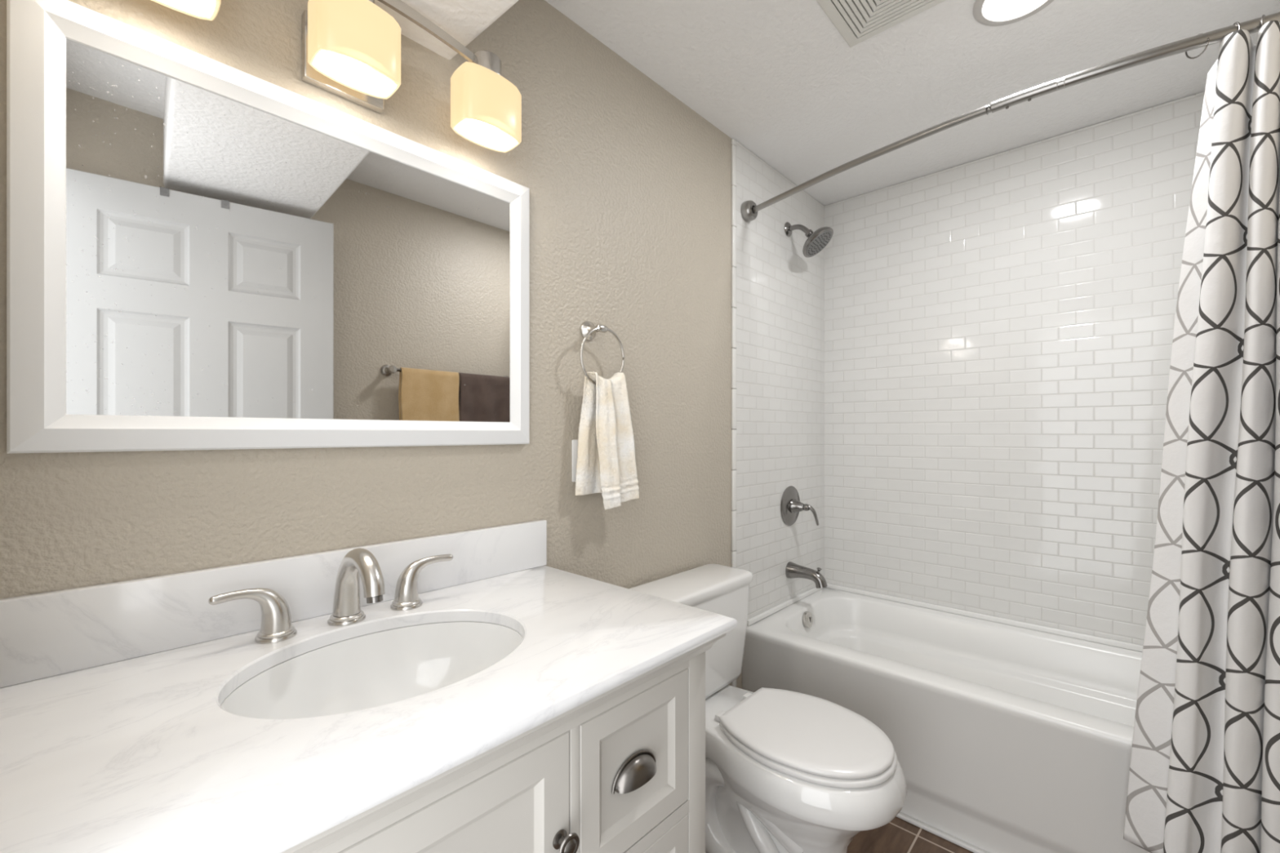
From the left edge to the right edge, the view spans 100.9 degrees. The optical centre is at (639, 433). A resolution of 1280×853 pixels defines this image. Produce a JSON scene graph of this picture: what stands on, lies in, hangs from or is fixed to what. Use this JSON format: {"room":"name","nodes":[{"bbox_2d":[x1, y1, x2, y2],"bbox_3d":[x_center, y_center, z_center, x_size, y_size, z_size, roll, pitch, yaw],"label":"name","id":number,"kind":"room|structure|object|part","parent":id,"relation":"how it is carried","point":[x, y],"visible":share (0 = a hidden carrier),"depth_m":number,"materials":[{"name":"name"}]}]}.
{"room":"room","nodes":[
{"label":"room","id":0,"kind":"room"},
{"bbox_2d":[0,0,742,688],"bbox_3d":[-0.017,0.050,1.672,0.100,2.320,2.784,0,0,43],"label":"wall","id":1,"kind":"structure","parent":0,"point":[629,186],"depth_m":1.33,"materials":[{"name":"beige paint"}]},
{"bbox_2d":[6,0,528,453],"bbox_3d":[-0.554,-0.288,0.999,0.026,0.630,0.825,0,0,43],"label":"wall mirror","id":2,"kind":"object","parent":1,"relation":"attached to","point":[203,252],"visible":1,"depth_m":0.87,"materials":[{"name":"white paint"}]},
{"bbox_2d":[0,520,546,688],"bbox_3d":[-0.546,0.276,1.012,0.020,0.113,0.893,0,0,43],"label":"backsplash","id":3,"kind":"structure","parent":1,"relation":"attached to","point":[42,635],"depth_m":0.83,"materials":[{"name":"white stone"}]},
{"bbox_2d":[151,0,521,152],"bbox_3d":[-0.521,-0.724,0.951,0.140,0.181,0.657,0,0,43],"label":"vanity light","id":4,"kind":"object","parent":1,"relation":"attached to","point":[351,49],"visible":1,"depth_m":0.97,"materials":[{"name":"glass"}]},
{"bbox_3d":[-0.680,-0.692,0.745,0.092,0.117,0.137,0,0,43],"label":"lamp shade","id":5,"kind":"part","parent":4,"relation":"part of","materials":[{"name":"white"}]},
{"bbox_3d":[-0.558,-0.697,0.999,0.021,0.120,0.138,0,0,43],"label":"plate","id":6,"kind":"part","parent":4,"relation":"part of","materials":[{"name":"silver metal"}]},
{"bbox_3d":[-0.503,-0.692,0.935,0.092,0.117,0.137,0,0,43],"label":"lamp shade","id":7,"kind":"part","parent":4,"relation":"part of","materials":[{"name":"white"}]},
{"bbox_3d":[-0.503,-0.694,0.935,0.048,0.073,0.048,0,0,43],"label":"bulb","id":8,"kind":"part","parent":4,"relation":"part of","materials":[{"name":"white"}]},
{"bbox_3d":[-0.326,-0.692,1.126,0.092,0.117,0.137,0,0,43],"label":"lamp shade","id":9,"kind":"part","parent":4,"relation":"part of","materials":[{"name":"white"}]},
{"bbox_2d":[571,440,577,482],"bbox_3d":[-0.158,0.074,1.440,0.008,0.114,0.070,0,0,43],"label":"switch plate","id":10,"kind":"object","parent":1,"relation":"attached to","point":[574,442],"visible":0.27,"depth_m":1.42,"materials":[{"name":"white paint"}]},
{"bbox_2d":[579,320,624,385],"bbox_3d":[-0.115,-0.218,1.449,0.060,0.184,0.163,0,0,43],"label":"towel ring","id":11,"kind":"object","parent":1,"relation":"attached to","point":[588,330],"visible":0.89,"depth_m":1.44,"materials":[{"name":"silver metal"}]},
{"bbox_3d":[-0.104,-0.284,1.431,0.021,0.021,0.036,0,0,43],"label":"post","id":12,"kind":"part","parent":11,"relation":"part of","materials":[{"name":"silver metal"}]},
{"bbox_2d":[574,371,639,510],"bbox_3d":[-0.089,0.018,1.444,0.078,0.374,0.198,0,0,43],"label":"hand towel","id":13,"kind":"object","parent":1,"relation":"attached to","point":[606,464],"visible":1,"depth_m":1.42,"materials":[{"name":"white fabric"}]},
{"bbox_2d":[731,138,736,687],"bbox_3d":[0.354,0.050,1.992,0.010,2.313,0.024,0,0,43],"label":"trim","id":14,"kind":"structure","parent":1,"relation":"attached to","point":[733,141],"depth_m":1.99,"materials":[{"name":"white tile"}]},
{"bbox_2d":[734,141,824,619],"bbox_3d":[0.629,-0.191,2.289,0.008,1.833,0.784,0,0,43],"label":"tiled wall","id":15,"kind":"structure","parent":1,"relation":"attached to","point":[780,308],"depth_m":2.23,"materials":[{"name":"white tile"}]},
{"bbox_2d":[780,485,818,525],"bbox_3d":[0.702,0.317,2.271,0.123,0.174,0.174,0,0,43],"label":"shower valve","id":16,"kind":"object","parent":15,"relation":"attached to","point":[791,505],"visible":1,"depth_m":2.27,"materials":[{"name":"grey metal"}]},
{"bbox_3d":[0.736,0.349,2.252,0.050,0.087,0.023,0,0,20],"label":"lever","id":17,"kind":"part","parent":16,"relation":"part of","materials":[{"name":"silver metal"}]},
{"bbox_2d":[785,561,827,588],"bbox_3d":[0.715,0.605,2.252,0.169,0.088,0.072,0,0,43],"label":"tub spout","id":18,"kind":"object","parent":15,"relation":"attached to","point":[793,570],"visible":1,"depth_m":2.24,"materials":[{"name":"grey metal"}]},
{"bbox_2d":[784,222,833,257],"bbox_3d":[0.718,-0.833,2.236,0.194,0.168,0.146,0,0,43],"label":"shower","id":19,"kind":"object","parent":15,"relation":"attached to","point":[816,241],"visible":1,"depth_m":2.21,"materials":[{"name":"silver metal"}]},
{"bbox_3d":[0.684,-0.869,2.258,0.095,0.058,0.021,0,0,43],"label":"arm","id":20,"kind":"part","parent":19,"relation":"part of","materials":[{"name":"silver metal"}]},
{"bbox_3d":[0.748,-0.793,2.208,0.101,0.082,0.127,0,0,43],"label":"plate","id":21,"kind":"part","parent":19,"relation":"part of","materials":[{"name":"grey metal"}]},
{"bbox_2d":[740,12,1279,222],"bbox_3d":[0.881,-0.857,1.517,0.147,0.075,1.418,0,0,-45],"label":"curtain rod","id":22,"kind":"object","parent":15,"relation":"attached to","point":[749,210],"visible":0.99,"depth_m":1.30,"materials":[{"name":"silver metal"}]},
{"bbox_3d":[0.685,-0.855,1.682,0.045,0.021,0.852,0,0,-38],"label":"rod","id":23,"kind":"part","parent":22,"relation":"part of","materials":[{"name":"silver metal"}]},
{"bbox_3d":[1.143,-0.855,1.217,0.579,0.026,0.048,0,0,36],"label":"rod","id":24,"kind":"part","parent":22,"relation":"part of","materials":[{"name":"silver metal"}]},
{"bbox_2d":[1185,33,1208,58],"bbox_3d":[1.217,-0.846,1.154,0.006,0.049,0.040,0,0,-19],"label":"curtain ring","id":25,"kind":"object","parent":22,"relation":"hanging from","point":[1207,43],"visible":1,"depth_m":1.15,"materials":[{"name":"grey metal"}]},
{"bbox_2d":[1123,20,1279,852],"bbox_3d":[1.236,0.065,1.118,0.318,1.820,0.108,0,0,43],"label":"shower curtain","id":26,"kind":"object","parent":22,"relation":"hanging from","point":[1204,772],"visible":1,"depth_m":1.12,"materials":[{"name":"white fabric"}]},
{"bbox_2d":[1232,22,1240,30],"bbox_3d":[1.265,-0.848,1.124,0.006,0.049,0.040,0,0,23],"label":"curtain ring","id":27,"kind":"object","parent":22,"relation":"hanging from","point":[1237,23],"visible":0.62,"depth_m":1.11,"materials":[{"name":"grey metal"}]},
{"bbox_2d":[1261,14,1265,26],"bbox_3d":[1.302,-0.848,1.102,0.040,0.049,0.006,0,0,-32],"label":"curtain ring","id":28,"kind":"object","parent":22,"relation":"hanging from","point":[1263,15],"visible":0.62,"depth_m":1.09,"materials":[{"name":"grey metal"}]},
{"bbox_2d":[374,0,519,59],"bbox_3d":[-0.015,-0.966,0.550,1.463,0.288,0.455,0,0,39],"label":"ceiling","id":29,"kind":"structure","parent":0,"point":[464,20],"depth_m":1.05,"materials":[{"name":"white paint"}]},
{"bbox_2d":[847,816,973,852],"bbox_3d":[0.135,1.260,0.712,1.630,0.100,3.984,0,0,43],"label":"floor","id":30,"kind":"structure","parent":0,"point":[899,835],"depth_m":1.56,"materials":[{"name":"brown tile"}]},
{"bbox_2d":[280,633,725,852],"bbox_3d":[-0.350,0.783,0.821,0.562,0.854,0.879,0,0,43],"label":"vanity cabinet","id":31,"kind":"object","parent":30,"relation":"on","point":[622,770],"visible":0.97,"depth_m":0.73,"materials":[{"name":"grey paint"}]},
{"bbox_2d":[0,520,737,852],"bbox_3d":[-0.341,0.287,0.822,0.580,0.135,0.893,0,0,43],"label":"countertop","id":32,"kind":"structure","parent":31,"relation":"on","point":[117,735],"depth_m":0.68,"materials":[{"name":"white stone"}]},
{"bbox_2d":[208,548,453,644],"bbox_3d":[-0.481,0.264,0.902,0.177,0.137,0.391,0,0,43],"label":"faucet","id":33,"kind":"object","parent":32,"relation":"on","point":[276,626],"visible":1,"depth_m":0.88,"materials":[{"name":"silver metal"}]},
{"bbox_3d":[-0.617,0.283,0.838,0.043,0.078,0.110,0,0,43],"label":"handle","id":34,"kind":"part","parent":33,"relation":"part of","materials":[{"name":"silver metal"}]},
{"bbox_3d":[-0.594,0.326,0.862,0.057,0.013,0.057,0,0,43],"label":"handle","id":35,"kind":"part","parent":33,"relation":"part of","materials":[{"name":"silver metal"}]},
{"bbox_3d":[-0.522,0.326,0.940,0.060,0.013,0.060,0,0,43],"label":"spout","id":36,"kind":"part","parent":33,"relation":"part of","materials":[{"name":"silver metal"}]},
{"bbox_3d":[-0.478,0.259,0.900,0.164,0.126,0.045,0,0,43],"label":"spout","id":37,"kind":"part","parent":33,"relation":"part of","materials":[{"name":"silver metal"}]},
{"bbox_3d":[-0.450,0.326,1.018,0.057,0.013,0.057,0,0,43],"label":"handle","id":38,"kind":"part","parent":33,"relation":"part of","materials":[{"name":"silver metal"}]},
{"bbox_3d":[-0.427,0.283,1.042,0.043,0.078,0.110,0,0,43],"label":"handle","id":39,"kind":"part","parent":33,"relation":"part of","materials":[{"name":"silver metal"}]},
{"bbox_2d":[220,621,523,719],"bbox_3d":[-0.377,0.431,0.807,0.349,0.152,0.449,0,0,43],"label":"sink","id":40,"kind":"object","parent":32,"relation":"in","point":[388,666],"visible":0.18,"depth_m":0.93,"materials":[{"name":"white ceramic"}]},
{"bbox_3d":[-0.209,0.743,0.612,0.018,0.674,0.313,0,0,43],"label":"door","id":41,"kind":"part","parent":31,"relation":"part of","materials":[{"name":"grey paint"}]},
{"bbox_3d":[-0.098,0.543,0.698,0.026,0.033,0.033,0,0,43],"label":"knob","id":42,"kind":"part","parent":31,"relation":"part of","materials":[{"name":"grey metal"}]},
{"bbox_3d":[-0.006,0.520,0.830,0.018,0.228,0.245,0,0,43],"label":"drawer","id":43,"kind":"part","parent":31,"relation":"part of","materials":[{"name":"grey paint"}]},
{"bbox_3d":[-0.002,0.517,0.816,0.025,0.038,0.099,0,0,43],"label":"cup pull","id":44,"kind":"part","parent":31,"relation":"part of","materials":[{"name":"grey metal"}]},
{"bbox_3d":[-0.006,0.770,0.830,0.018,0.224,0.245,0,0,43],"label":"drawer","id":45,"kind":"part","parent":31,"relation":"part of","materials":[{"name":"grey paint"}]},
{"bbox_2d":[628,564,907,852],"bbox_3d":[0.346,0.832,1.453,0.706,0.754,0.490,0,0,43],"label":"toilet","id":46,"kind":"object","parent":30,"relation":"on","point":[787,771],"visible":0.83,"depth_m":1.33,"materials":[{"name":"white ceramic"}]},
{"bbox_3d":[0.155,0.473,1.630,0.185,0.036,0.490,0,0,43],"label":"tank lid","id":47,"kind":"part","parent":46,"relation":"part of","materials":[{"name":"white ceramic"}]},
{"bbox_3d":[0.155,0.643,1.630,0.172,0.304,0.464,0,0,43],"label":"tank","id":48,"kind":"part","parent":46,"relation":"part of","materials":[{"name":"white ceramic"}]},
{"bbox_3d":[0.437,0.767,1.368,0.407,0.018,0.345,0,0,43],"label":"seat lid","id":49,"kind":"part","parent":46,"relation":"part of","materials":[{"name":"white plastic"}]},
{"bbox_3d":[0.440,0.786,1.366,0.410,0.016,0.350,0,0,43],"label":"seat","id":50,"kind":"part","parent":46,"relation":"part of","materials":[{"name":"white plastic"}]},
{"bbox_2d":[742,582,1150,852],"bbox_3d":[1.167,0.968,1.824,1.429,0.483,0.748,0,0,43],"label":"bathtub","id":51,"kind":"object","parent":30,"relation":"on","point":[1006,735],"visible":0.56,"depth_m":1.65,"materials":[{"name":"white ceramic"}]},
{"bbox_2d":[544,0,1279,205],"bbox_3d":[0.135,-1.159,0.712,1.630,0.100,3.984,0,0,43],"label":"ceiling","id":52,"kind":"structure","parent":0,"point":[777,77],"depth_m":1.61,"materials":[{"name":"white paint"}]},
{"bbox_2d":[816,0,946,47],"bbox_3d":[0.610,-1.102,1.301,0.300,0.014,0.300,0,0,43],"label":"ceiling vent","id":53,"kind":"object","parent":52,"relation":"in","point":[857,21],"visible":1,"depth_m":1.38,"materials":[{"name":"white plastic"}]},
{"bbox_2d":[973,0,1053,26],"bbox_3d":[0.959,-1.105,1.334,0.200,0.008,0.200,0,0,43],"label":"recessed light","id":54,"kind":"object","parent":52,"relation":"in","point":[1003,12],"visible":1,"depth_m":1.38,"materials":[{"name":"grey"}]},
{"bbox_2d":[824,91,1204,645],"bbox_3d":[1.420,-0.191,2.095,1.430,1.833,0.008,0,0,43],"label":"tiled wall","id":55,"kind":"structure","parent":0,"point":[999,327],"depth_m":2.06,"materials":[{"name":"white tile"}]}
]}

